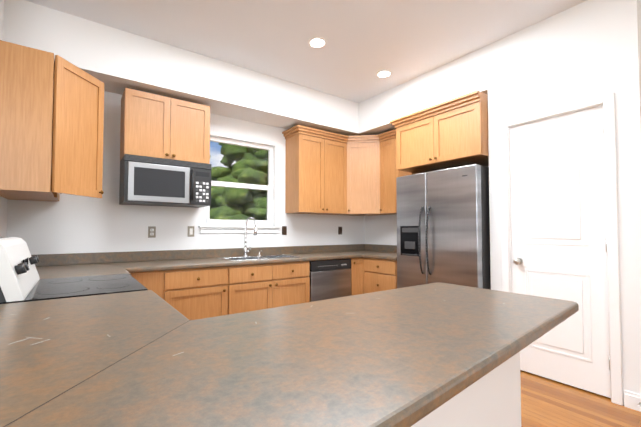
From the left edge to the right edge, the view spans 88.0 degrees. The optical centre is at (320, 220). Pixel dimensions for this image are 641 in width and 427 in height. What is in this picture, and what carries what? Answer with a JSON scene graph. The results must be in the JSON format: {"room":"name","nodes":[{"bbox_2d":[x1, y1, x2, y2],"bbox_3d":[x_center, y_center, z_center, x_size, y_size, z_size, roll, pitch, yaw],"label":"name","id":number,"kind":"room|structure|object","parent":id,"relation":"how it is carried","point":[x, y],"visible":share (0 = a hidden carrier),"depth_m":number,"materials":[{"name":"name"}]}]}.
{"room":"kitchen","nodes":[
{"label":"kitchen","id":0,"kind":"room"},
{"bbox_2d":[0,0,7,236],"bbox_3d":[-2.372,-0.194,2.346,0.128,2.970,0.909,1,-2,-36],"label":"wall","id":1,"kind":"structure","parent":0,"point":[3,214],"depth_m":2.54,"materials":[{"name":"paint"}]},
{"bbox_2d":[0,40,103,201],"bbox_3d":[-2.069,-0.649,2.593,0.631,0.944,0.886,1,-2,-36],"label":"upper cabinet","id":2,"kind":"object","parent":1,"relation":"attached to","point":[51,124],"visible":1,"depth_m":2.23,"materials":[{"name":"brown wood"}]},
{"bbox_2d":[7,91,364,265],"bbox_3d":[-2.370,-0.173,3.004,8.140,2.970,0.150,1,-2,-36],"label":"wall","id":3,"kind":"structure","parent":0,"point":[70,223],"depth_m":3.33,"materials":[{"name":"paint"}]},
{"bbox_2d":[148,226,155,237],"bbox_3d":[-1.714,0.119,3.379,0.070,0.114,0.008,1,-2,-36],"label":"electrical outlet","id":4,"kind":"object","parent":3,"relation":"attached to","point":[151,231],"visible":1,"depth_m":3.38,"materials":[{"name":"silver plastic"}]},
{"bbox_2d":[120,88,209,163],"bbox_3d":[-1.533,-0.876,3.312,0.762,0.605,0.378,1,-2,-36],"label":"upper cabinet","id":5,"kind":"object","parent":3,"relation":"attached to","point":[156,125],"visible":0.94,"depth_m":3.16,"materials":[{"name":"brown wood"}]},
{"bbox_2d":[119,154,211,207],"bbox_3d":[-1.516,-0.361,3.273,0.758,0.420,0.433,1,-2,-36],"label":"microwave","id":6,"kind":"object","parent":5,"relation":"attached to","point":[148,181],"visible":1,"depth_m":3.10,"materials":[{"name":"black plastic"}]},
{"bbox_2d":[188,226,193,236],"bbox_3d":[-1.405,0.121,3.606,0.070,0.114,0.008,1,-2,-36],"label":"light switch","id":7,"kind":"object","parent":3,"relation":"attached to","point":[190,231],"visible":1,"depth_m":3.60,"materials":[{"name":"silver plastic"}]},
{"bbox_2d":[31,244,396,265],"bbox_3d":[-0.604,0.362,3.463,4.057,0.099,1.171,1,-2,-36],"label":"backsplash","id":8,"kind":"structure","parent":3,"relation":"attached to","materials":[{"name":"stone"}]},
{"bbox_2d":[199,136,279,232],"bbox_3d":[-0.959,-0.403,4.004,1.010,1.117,0.145,1,-2,-36],"label":"window","id":9,"kind":"structure","parent":3,"relation":"in","point":[227,226],"depth_m":4.02,"materials":[{"name":"white plastic"}]},
{"bbox_2d":[282,226,286,234],"bbox_3d":[-0.467,0.133,4.297,0.070,0.114,0.008,1,-2,-36],"label":"electrical outlet","id":10,"kind":"object","parent":3,"relation":"attached to","point":[284,230],"visible":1,"depth_m":4.29,"materials":[{"name":"brown plastic"}]},
{"bbox_2d":[285,130,321,213],"bbox_3d":[-0.179,-0.591,4.334,0.452,1.000,0.322,1,-2,-36],"label":"upper cabinet","id":11,"kind":"object","parent":3,"relation":"attached to","point":[303,171],"depth_m":4.19,"materials":[{"name":"brown wood"}]},
{"bbox_2d":[322,134,345,214],"bbox_3d":[0.119,-0.585,4.530,0.495,1.000,0.359,1,-2,-36],"label":"upper cabinet","id":12,"kind":"object","parent":3,"relation":"attached to","point":[328,173],"depth_m":4.41,"materials":[{"name":"brown wood"}]},
{"bbox_2d":[0,282,578,426],"bbox_3d":[0.112,0.356,1.004,2.106,0.041,0.900,1,-2,-36],"label":"countertop","id":13,"kind":"structure","parent":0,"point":[406,356],"depth_m":0.77,"materials":[{"name":"stone"}]},
{"bbox_2d":[25,0,586,102],"bbox_3d":[-0.344,-1.794,0.299,8.140,0.100,6.989,1,-2,-36],"label":"ceiling","id":14,"kind":"structure","parent":0,"point":[403,41],"depth_m":2.89,"materials":[{"name":"paint"}]},
{"bbox_2d":[3,0,358,135],"bbox_3d":[-0.829,-1.423,3.825,4.063,0.420,0.419,1,-2,-36],"label":"soffit","id":15,"kind":"structure","parent":14,"relation":"attached to","point":[115,60],"depth_m":3.16,"materials":[{"name":"paint"}]},
{"bbox_2d":[308,37,326,47],"bbox_3d":[-0.030,-1.652,3.092,0.176,0.007,0.176,1,-2,-36],"label":"recessed light","id":16,"kind":"object","parent":14,"relation":"in","point":[316,42],"visible":1,"depth_m":3.08,"materials":[{"name":"white"}]},
{"bbox_2d":[376,70,391,77],"bbox_3d":[0.708,-1.633,3.709,0.176,0.007,0.176,1,-2,-36],"label":"recessed light","id":17,"kind":"object","parent":14,"relation":"in","point":[383,73],"visible":1,"depth_m":3.69,"materials":[{"name":"white"}]},
{"bbox_2d":[359,46,487,134],"bbox_3d":[1.253,-1.417,3.997,0.505,0.420,1.770,1,-2,-36],"label":"soffit","id":18,"kind":"structure","parent":14,"relation":"attached to","point":[466,74],"depth_m":3.69,"materials":[{"name":"paint"}]},
{"bbox_2d":[364,166,488,252],"bbox_3d":[1.683,-0.143,3.963,0.194,2.970,3.109,1,-2,-36],"label":"wall","id":19,"kind":"structure","parent":0,"point":[379,229],"depth_m":4.87,"materials":[{"name":"paint"}]},
{"bbox_2d":[338,135,389,215],"bbox_3d":[0.609,-0.580,4.687,0.687,1.000,0.687,1,-2,-36],"label":"upper cabinet","id":20,"kind":"object","parent":19,"relation":"attached to","point":[363,152],"depth_m":4.50,"materials":[{"name":"brown wood"}]},
{"bbox_2d":[382,134,397,213],"bbox_3d":[0.995,-0.588,4.440,0.359,1.000,0.375,1,-2,-36],"label":"upper cabinet","id":21,"kind":"object","parent":19,"relation":"attached to","point":[389,175],"depth_m":4.35,"materials":[{"name":"brown wood"}]},
{"bbox_2d":[394,114,441,173],"bbox_3d":[1.296,-0.845,3.816,0.623,0.525,0.559,1,-2,-36],"label":"upper cabinet","id":22,"kind":"object","parent":19,"relation":"attached to","point":[410,135],"depth_m":3.72,"materials":[{"name":"brown wood"}]},
{"bbox_2d":[426,94,488,169],"bbox_3d":[1.558,-0.856,3.460,0.623,0.525,0.559,1,-2,-36],"label":"upper cabinet","id":23,"kind":"object","parent":19,"relation":"attached to","point":[456,135],"depth_m":3.26,"materials":[{"name":"brown wood"}]},
{"bbox_2d":[411,352,520,426],"bbox_3d":[-0.031,0.817,1.102,2.042,0.872,0.443,1,-2,-36],"label":"wall","id":24,"kind":"structure","parent":0,"point":[492,398],"depth_m":1.36,"materials":[{"name":"paint"}]},
{"bbox_2d":[487,0,640,404],"bbox_3d":[2.163,-0.177,2.884,0.699,2.970,1.040,1,-2,-36],"label":"wall","id":25,"kind":"structure","parent":0,"point":[587,49],"depth_m":2.50,"materials":[{"name":"paint"}]},
{"bbox_2d":[509,106,610,397],"bbox_3d":[1.885,0.224,2.680,0.107,2.132,0.670,1,-2,-36],"label":"pantry door","id":26,"kind":"structure","parent":25,"relation":"in","point":[558,212],"depth_m":2.63,"materials":[{"name":"white wood"}]},
{"bbox_2d":[499,92,622,404],"bbox_3d":[1.917,0.197,2.705,0.136,2.212,0.801,1,-2,-36],"label":"door frame","id":27,"kind":"structure","parent":25,"relation":"attached to","point":[606,102],"depth_m":2.39,"materials":[{"name":"white wood"}]},
{"bbox_2d":[624,390,640,411],"bbox_3d":[-0.240,1.162,-0.052,8.000,0.110,6.450,1,-2,-36],"label":"baseboard","id":28,"kind":"structure","parent":25,"relation":"attached to","point":[632,400],"depth_m":2.27,"materials":[{"name":"white wood"}]},
{"bbox_2d":[520,370,640,426],"bbox_3d":[1.112,1.289,1.274,4.525,0.060,6.989,1,-2,-36],"label":"floor","id":29,"kind":"structure","parent":0,"point":[546,402],"depth_m":2.28,"materials":[{"name":"brown wood"}]},
{"bbox_2d":[0,237,147,303],"bbox_3d":[-1.367,0.685,1.835,0.737,1.181,0.780,1,-2,-36],"label":"range","id":30,"kind":"object","parent":29,"relation":"on","point":[21,280],"visible":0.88,"depth_m":1.66,"materials":[{"name":"grey"}]},
{"bbox_2d":[309,259,350,301],"bbox_3d":[-0.040,0.916,4.190,0.608,0.864,0.609,1,-2,-36],"label":"dishwasher","id":31,"kind":"object","parent":29,"relation":"on","point":[330,279],"visible":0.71,"depth_m":3.93,"materials":[{"name":"grey metal"}]},
{"bbox_2d":[348,258,361,295],"bbox_3d":[0.294,0.923,4.451,0.224,0.866,0.615,1,-2,-36],"label":"base cabinet","id":32,"kind":"object","parent":29,"relation":"on","point":[356,263],"depth_m":4.20,"materials":[{"name":"brown wood"}]},
{"bbox_2d":[362,258,396,293],"bbox_3d":[0.936,0.916,4.223,0.653,0.866,0.589,1,-2,-36],"label":"base cabinet","id":33,"kind":"object","parent":29,"relation":"on","point":[377,274],"depth_m":4.05,"materials":[{"name":"brown wood"}]},
{"bbox_2d":[35,256,135,278],"bbox_3d":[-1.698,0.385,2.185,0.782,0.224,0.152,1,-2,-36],"label":"countertop","id":34,"kind":"structure","parent":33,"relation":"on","point":[63,267],"depth_m":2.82,"materials":[{"name":"stone"}]},
{"bbox_2d":[0,290,183,339],"bbox_3d":[-0.932,0.363,1.235,0.699,0.041,0.710,1,-2,-36],"label":"countertop","id":35,"kind":"structure","parent":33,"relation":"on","point":[19,320],"depth_m":1.22,"materials":[{"name":"stone"}]},
{"bbox_2d":[31,244,375,271],"bbox_3d":[-0.688,0.428,3.574,4.057,0.224,0.890,1,-2,-36],"label":"countertop","id":36,"kind":"structure","parent":33,"relation":"on","point":[166,259],"depth_m":3.58,"materials":[{"name":"stone"}]},
{"bbox_2d":[243,217,261,256],"bbox_3d":[-0.755,0.190,3.840,0.230,0.455,0.216,1,-2,-36],"label":"faucet","id":37,"kind":"object","parent":36,"relation":"on","point":[245,237],"visible":1,"depth_m":3.83,"materials":[{"name":"silver metal"}]},
{"bbox_2d":[215,254,300,260],"bbox_3d":[-0.689,0.515,3.749,0.840,0.201,0.485,1,-2,-36],"label":"sink","id":38,"kind":"object","parent":36,"relation":"in","point":[255,257],"visible":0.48,"depth_m":3.76,"materials":[{"name":"metal"}]},
{"bbox_2d":[376,244,396,260],"bbox_3d":[0.965,0.406,4.214,0.637,0.140,0.521,1,-2,-36],"label":"countertop","id":39,"kind":"structure","parent":33,"relation":"on","point":[387,251],"depth_m":4.62,"materials":[{"name":"stone"}]},
{"bbox_2d":[396,164,490,289],"bbox_3d":[1.372,0.415,3.556,0.708,1.830,0.950,1,-2,-36],"label":"fridge","id":40,"kind":"object","parent":29,"relation":"on","point":[443,225],"visible":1,"depth_m":3.28,"materials":[{"name":"grey metal"}]},
{"label":"outside","id":41,"kind":"structure","parent":0,"visible":0},
{"bbox_3d":[0.782,2.543,31.432,120.000,0.320,130.000,1,-2,-36],"label":"ground","id":42,"kind":"structure","parent":41,"visible":0},
{"bbox_2d":[210,143,267,219],"bbox_3d":[-1.941,-0.529,8.606,3.506,4.432,3.388,1,-2,-36],"label":"tree","id":43,"kind":"object","parent":42,"relation":"on","point":[253,161],"depth_m":8.06,"materials":[{"name":"green plant"}]}
]}

